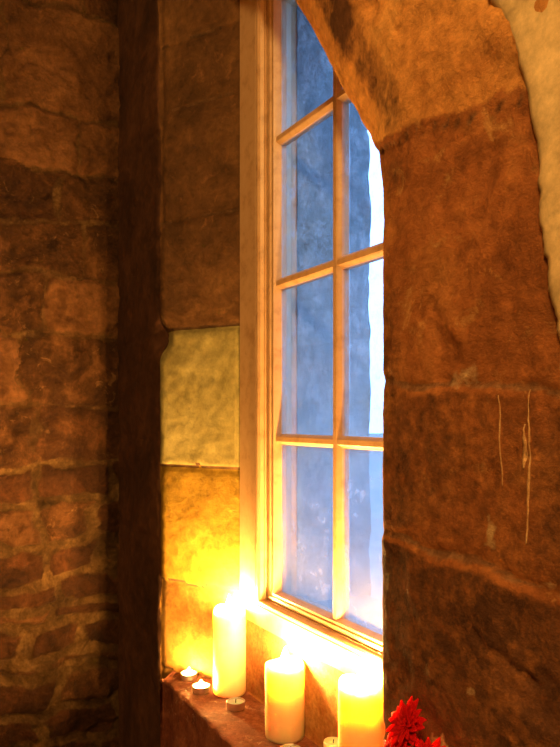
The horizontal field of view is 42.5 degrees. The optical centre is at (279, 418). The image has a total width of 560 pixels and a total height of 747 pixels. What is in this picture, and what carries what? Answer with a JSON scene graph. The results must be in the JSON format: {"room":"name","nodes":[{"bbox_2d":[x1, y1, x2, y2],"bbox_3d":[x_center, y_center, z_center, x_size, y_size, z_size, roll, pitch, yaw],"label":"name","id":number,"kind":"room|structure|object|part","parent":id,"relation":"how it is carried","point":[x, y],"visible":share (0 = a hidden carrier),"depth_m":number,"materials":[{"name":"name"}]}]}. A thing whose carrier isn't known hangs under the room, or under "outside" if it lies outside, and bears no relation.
{"room":"church","nodes":[
{"label":"church","id":0,"kind":"room"},
{"bbox_2d":[0,0,119,746],"bbox_3d":[-2.312,-0.075,1.345,4.250,3.250,0.612,0,0,-29],"label":"wall","id":1,"kind":"structure","parent":0,"point":[60,68],"depth_m":1.96,"materials":[{"name":"stone"}]},
{"bbox_2d":[117,0,559,746],"bbox_3d":[0.669,-0.182,0.369,0.424,3.263,5.200,0,0,-29],"label":"wall","id":2,"kind":"structure","parent":0,"point":[458,101],"depth_m":0.93,"materials":[{"name":"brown stone"}]},
{"bbox_2d":[181,668,197,681],"bbox_3d":[-0.209,0.586,1.658,0.039,0.028,0.039,0,0,-29],"label":"tealight","id":3,"kind":"object","parent":2,"relation":"on","point":[189,675],"visible":1,"depth_m":1.65,"materials":[{"name":"white wax"}]},
{"bbox_2d":[192,680,209,694],"bbox_3d":[-0.173,0.586,1.580,0.039,0.028,0.039,0,0,-29],"label":"tealight","id":4,"kind":"object","parent":2,"relation":"on","point":[199,688],"visible":1,"depth_m":1.57,"materials":[{"name":"white wax"}]},
{"bbox_2d":[213,595,245,697],"bbox_3d":[-0.111,0.493,1.582,0.072,0.213,0.072,0,0,-29],"label":"pillar candle","id":5,"kind":"object","parent":2,"relation":"on","point":[229,621],"visible":1,"depth_m":1.55,"materials":[{"name":"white wax"}]},
{"bbox_2d":[226,697,244,711],"bbox_3d":[-0.092,0.590,1.492,0.039,0.020,0.039,0,0,-29],"label":"tealight","id":6,"kind":"object","parent":2,"relation":"on","point":[234,704],"visible":1,"depth_m":1.48,"materials":[{"name":"white wax"}]},
{"bbox_2d":[265,647,304,743],"bbox_3d":[0.009,0.515,1.364,0.075,0.169,0.075,0,0,-29],"label":"pillar candle","id":7,"kind":"object","parent":2,"relation":"on","point":[284,675],"visible":0.99,"depth_m":1.33,"materials":[{"name":"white wax"}]},
{"bbox_2d":[280,744,299,746],"bbox_3d":[0.018,0.590,1.275,0.039,0.020,0.039,0,0,-29],"label":"tealight","id":8,"kind":"object","parent":2,"relation":"on","point":[284,745],"visible":1,"depth_m":1.29,"materials":[{"name":"white wax"}]},
{"bbox_2d":[240,0,382,679],"bbox_3d":[0.104,-0.255,1.340,0.088,1.390,0.666,0,0,-29],"label":"window","id":9,"kind":"structure","parent":2,"relation":"in","point":[270,130],"depth_m":1.50,"materials":[{"name":"beige paint"}]},
{"bbox_2d":[323,737,337,746],"bbox_3d":[0.091,0.573,1.231,0.034,0.053,0.034,0,0,-29],"label":"votive candle","id":10,"kind":"object","parent":2,"relation":"on","point":[329,741],"visible":0.84,"depth_m":1.23,"materials":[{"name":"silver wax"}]},
{"bbox_2d":[338,663,384,746],"bbox_3d":[0.130,0.493,1.143,0.074,0.213,0.074,0,0,-29],"label":"pillar candle","id":11,"kind":"object","parent":2,"relation":"on","point":[360,697],"visible":0.97,"depth_m":1.11,"materials":[{"name":"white wax"}]},
{"bbox_2d":[369,433,383,599],"bbox_3d":[17.264,1.560,26.648,54.030,0.180,90.000,0,0,-29],"label":"ground","id":12,"kind":"structure","parent":0,"point":[375,457],"depth_m":10.53,"materials":[{"name":"white snow"}]},
{"bbox_2d":[384,696,445,746],"bbox_3d":[0.091,0.886,0.735,0.219,1.128,0.200,0,0,-29],"label":"flower","id":13,"kind":"object","parent":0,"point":[406,721],"visible":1,"depth_m":0.82,"materials":[{"name":"red plant"}]},
{"bbox_3d":[0.129,0.392,0.824,0.028,0.059,0.068,0,0,-8],"label":"flower","id":14,"kind":"part","parent":13,"relation":"part of","materials":[{"name":"red plant"}]},
{"bbox_3d":[0.141,0.348,0.823,0.007,0.010,0.009,0,0,18],"label":"flower","id":15,"kind":"part","parent":13,"relation":"part of","materials":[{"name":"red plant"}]},
{"bbox_3d":[0.143,0.350,0.825,0.040,0.058,0.065,0,0,-29],"label":"flower","id":16,"kind":"part","parent":13,"relation":"part of","materials":[{"name":"red plant"}]},
{"bbox_3d":[0.161,0.378,0.778,0.066,0.059,0.033,0,0,32],"label":"flower","id":17,"kind":"part","parent":13,"relation":"part of","materials":[{"name":"red plant"}]}
]}

